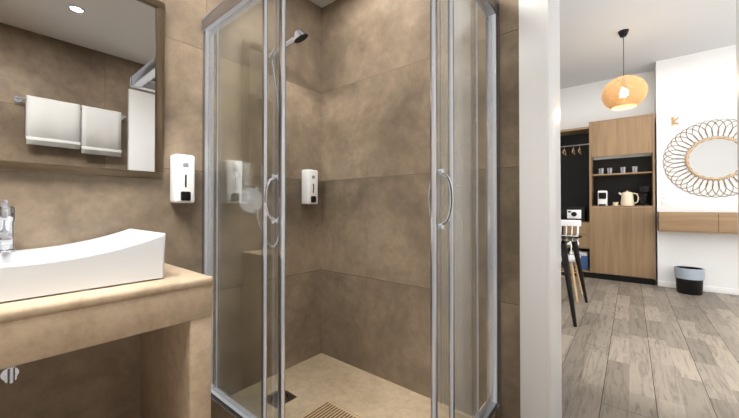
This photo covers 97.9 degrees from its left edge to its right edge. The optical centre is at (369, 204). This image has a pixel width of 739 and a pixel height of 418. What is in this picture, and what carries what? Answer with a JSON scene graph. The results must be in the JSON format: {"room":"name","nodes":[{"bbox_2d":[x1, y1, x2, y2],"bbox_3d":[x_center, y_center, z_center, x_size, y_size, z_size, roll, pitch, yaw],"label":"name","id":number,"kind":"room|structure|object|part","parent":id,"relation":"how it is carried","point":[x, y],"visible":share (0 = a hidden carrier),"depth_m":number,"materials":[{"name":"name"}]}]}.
{"room":"bathroom","nodes":[
{"label":"bathroom","id":0,"kind":"room"},
{"bbox_2d":[0,0,321,417],"bbox_3d":[-1.245,-0.182,1.263,0.120,2.450,2.720,0,-1,39],"label":"wall","id":1,"kind":"structure","parent":0,"point":[102,380],"depth_m":1.59,"materials":[{"name":"tile"}]},
{"bbox_2d":[0,366,18,383],"bbox_3d":[-1.240,0.511,1.111,0.069,0.216,0.044,0,-1,39],"label":"drain pipe","id":2,"kind":"object","parent":1,"relation":"attached to","point":[8,375],"visible":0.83,"depth_m":1.09,"materials":[{"name":"silver metal"}]},
{"bbox_2d":[0,0,164,179],"bbox_3d":[-1.322,-0.529,1.052,0.029,0.820,1.150,0,-1,39],"label":"bathroom mirror","id":3,"kind":"object","parent":1,"relation":"attached to","point":[82,83],"visible":0.98,"depth_m":1.28,"materials":[{"name":"brown wood"}]},
{"bbox_2d":[170,154,194,202],"bbox_3d":[-0.892,-0.119,1.536,0.081,0.230,0.090,0,-1,39],"label":"soap dispenser","id":4,"kind":"object","parent":1,"relation":"attached to","point":[182,178],"visible":1,"depth_m":1.51,"materials":[{"name":"white plastic"}]},
{"bbox_2d":[238,30,307,247],"bbox_3d":[-0.528,-0.362,1.807,0.307,1.237,0.270,0,-1,39],"label":"shower","id":5,"kind":"object","parent":1,"relation":"attached to","point":[300,36],"visible":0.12,"depth_m":1.84,"materials":[{"name":"silver metal"}]},
{"bbox_2d":[302,169,317,203],"bbox_3d":[-0.397,-0.114,2.145,0.081,0.230,0.090,0,-1,39],"label":"soap dispenser","id":6,"kind":"object","parent":1,"relation":"attached to","point":[309,186],"visible":1,"depth_m":2.11,"materials":[{"name":"white plastic"}]},
{"bbox_2d":[310,0,334,7],"bbox_3d":[-0.385,-1.463,0.588,2.320,0.100,2.740,0,-1,39],"label":"ceiling","id":7,"kind":"structure","parent":0,"point":[321,3],"depth_m":2.23,"materials":[{"name":"white paint"}]},
{"bbox_2d":[560,70,655,260],"bbox_3d":[3.709,-0.399,4.887,6.200,2.950,0.250,0,-1,39],"label":"wall","id":8,"kind":"structure","parent":0,"point":[582,105],"depth_m":4.94,"materials":[{"name":"white paint"}]},
{"bbox_2d":[560,0,735,88],"bbox_3d":[2.384,-1.939,3.271,6.200,0.100,4.450,0,-1,39],"label":"ceiling","id":9,"kind":"structure","parent":0,"point":[591,45],"depth_m":3.55,"materials":[{"name":"grey paint"}]},
{"bbox_2d":[601,29,647,110],"bbox_3d":[2.769,-1.469,3.502,0.400,0.834,0.400,0,-1,39],"label":"pendant lamp","id":10,"kind":"object","parent":9,"relation":"hanging from","point":[626,94],"visible":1,"depth_m":3.40,"materials":[{"name":"brown wicker"}]},
{"bbox_3d":[2.769,-1.577,3.503,0.128,0.620,0.128,0,-1,39],"label":"cord","id":11,"kind":"part","parent":10,"relation":"part of","materials":[{"name":"black plastic"}]},
{"bbox_2d":[561,275,738,417],"bbox_3d":[2.306,1.110,3.147,6.200,0.100,4.700,0,-1,39],"label":"floor","id":12,"kind":"structure","parent":0,"point":[632,350],"depth_m":2.28,"materials":[{"name":"brown wood"}]},
{"bbox_2d":[561,220,582,301],"bbox_3d":[2.232,0.630,3.806,0.451,0.877,0.476,0,-1,39],"label":"chair","id":13,"kind":"object","parent":12,"relation":"on","point":[572,223],"visible":0.44,"depth_m":3.82,"materials":[{"name":"white paint"}]},
{"bbox_3d":[2.240,0.416,3.818,0.420,0.450,0.450,0,-1,39],"label":"seat","id":14,"kind":"part","parent":13,"relation":"part of","materials":[{"name":"white paint"}]},
{"bbox_2d":[561,232,587,326],"bbox_3d":[1.752,0.691,3.381,0.828,0.748,0.938,0,-1,39],"label":"dining table","id":15,"kind":"object","parent":12,"relation":"on","point":[566,238],"visible":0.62,"depth_m":2.90,"materials":[{"name":"black wood"}]},
{"bbox_2d":[560,113,655,284],"bbox_3d":[3.228,-0.059,4.887,1.650,2.270,0.348,0,-1,39],"label":"cabinet","id":16,"kind":"object","parent":12,"relation":"on","point":[609,204],"visible":0.81,"depth_m":4.58,"materials":[{"name":"brown wood"}]},
{"bbox_3d":[3.076,0.150,4.833,0.180,0.130,0.006,0,-1,39],"label":"safe panel","id":17,"kind":"part","parent":16,"relation":"part of","materials":[{"name":"white plastic"}]},
{"bbox_3d":[2.964,-0.902,5.117,0.910,0.022,0.022,0,-1,39],"label":"rail","id":18,"kind":"part","parent":16,"relation":"part of","materials":[{"name":"silver metal"}]},
{"bbox_2d":[569,255,589,269],"bbox_3d":[3.197,0.875,4.904,0.250,0.199,0.268,0,-1,39],"label":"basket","id":19,"kind":"object","parent":16,"relation":"on","point":[585,259],"depth_m":4.76,"materials":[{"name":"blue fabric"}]},
{"bbox_3d":[3.381,-0.094,4.664,0.090,0.234,0.125,0,-1,39],"label":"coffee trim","id":20,"kind":"part","parent":16,"relation":"part of","materials":[{"name":"white plastic"}]},
{"bbox_2d":[618,191,638,205],"bbox_3d":[3.636,-0.084,4.512,0.231,0.212,0.156,0,-1,39],"label":"kettle","id":21,"kind":"object","parent":16,"relation":"on","point":[627,199],"depth_m":4.47,"materials":[{"name":"beige ceramic"}]},
{"bbox_2d":[674,266,704,295],"bbox_3d":[3.832,0.913,3.854,0.264,0.306,0.264,0,-1,39],"label":"trash bin","id":22,"kind":"object","parent":12,"relation":"on","point":[689,280],"visible":1,"depth_m":3.77,"materials":[{"name":"black plastic"}]},
{"bbox_2d":[654,44,738,288],"bbox_3d":[4.905,-0.412,3.529,2.630,2.950,0.350,0,-1,39],"label":"wall","id":23,"kind":"structure","parent":0,"point":[691,90],"depth_m":4.00,"materials":[{"name":"white paint"}]},
{"bbox_2d":[672,117,678,124],"bbox_3d":[3.896,-1.064,4.094,0.030,0.114,0.082,0,-1,-17],"label":"hook","id":24,"kind":"object","parent":23,"relation":"attached to","point":[674,122],"visible":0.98,"depth_m":4.09,"materials":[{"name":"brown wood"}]},
{"bbox_2d":[657,212,737,233],"bbox_3d":[4.183,0.215,3.664,1.328,0.240,0.340,0,-1,39],"label":"shelf","id":25,"kind":"object","parent":23,"relation":"attached to","point":[709,222],"visible":1,"depth_m":3.74,"materials":[{"name":"brown wood"}]},
{"bbox_2d":[658,281,738,294],"bbox_3d":[4.793,1.027,3.374,2.625,0.070,0.012,0,-1,39],"label":"baseboard","id":26,"kind":"structure","parent":23,"relation":"attached to","point":[707,288],"depth_m":3.89,"materials":[{"name":"white paint"}]},
{"bbox_2d":[663,119,737,196],"bbox_3d":[4.177,-0.553,3.879,0.946,0.946,0.023,0,-1,39],"label":"mirror","id":27,"kind":"object","parent":23,"relation":"attached to","point":[714,158],"visible":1,"depth_m":3.90,"materials":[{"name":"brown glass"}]},
{"bbox_3d":[4.181,-0.553,3.884,0.480,0.480,0.012,0,-1,39],"label":"glass","id":28,"kind":"part","parent":27,"relation":"part of","materials":[{"name":"white"}]},
{"bbox_3d":[-0.391,1.087,0.558,2.320,0.100,2.720,0,-1,39],"label":"floor","id":29,"kind":"structure","parent":0,"visible":0},
{"bbox_2d":[0,263,212,417],"bbox_3d":[-1.254,0.647,0.727,0.530,0.783,1.548,0,-1,39],"label":"bathroom vanity","id":30,"kind":"object","parent":29,"relation":"on","point":[167,316],"visible":0.92,"depth_m":1.04,"materials":[{"name":"stone"}]},
{"bbox_2d":[0,200,165,301],"bbox_3d":[-1.085,0.121,0.995,0.402,0.271,0.680,0,-1,39],"label":"sink","id":31,"kind":"object","parent":30,"relation":"in","point":[128,256],"visible":1,"depth_m":1.02,"materials":[{"name":"white ceramic"}]},
{"bbox_2d":[0,200,15,252],"bbox_3d":[-1.182,0.072,1.042,0.152,0.173,0.054,0,-1,39],"label":"faucet","id":32,"kind":"object","parent":31,"relation":"on","point":[7,213],"depth_m":1.06,"materials":[{"name":"silver metal"}]},
{"bbox_2d":[211,353,494,417],"bbox_3d":[-0.127,0.996,1.581,1.199,0.100,0.799,0,-1,39],"label":"shower tray","id":33,"kind":"object","parent":29,"relation":"on","point":[321,385],"visible":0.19,"depth_m":1.74,"materials":[{"name":"stone"}]},
{"bbox_2d":[202,0,498,417],"bbox_3d":[-0.124,-0.005,1.563,1.238,1.898,0.838,0,-1,39],"label":"shower enclosure","id":34,"kind":"object","parent":33,"relation":"on","point":[220,16],"visible":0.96,"depth_m":1.37,"materials":[{"name":"clear glass"}]},
{"bbox_3d":[-0.325,-0.421,2.444,3.020,2.950,0.230,0,-1,39],"label":"wall","id":35,"kind":"structure","parent":0,"visible":0},
{"bbox_2d":[321,0,519,417],"bbox_3d":[0.217,-0.177,1.841,1.420,2.450,0.020,0,-1,39],"label":"wall tiles","id":36,"kind":"structure","parent":35,"relation":"attached to","point":[375,263],"depth_m":1.86,"materials":[{"name":"brown tile"}]},
{"bbox_2d":[519,0,738,417],"bbox_3d":[1.056,-0.076,1.308,0.764,2.240,0.286,0,-1,39],"label":"door frame","id":37,"kind":"structure","parent":35,"relation":"attached to","point":[540,223],"depth_m":1.41,"materials":[{"name":"white paint"}]}
]}

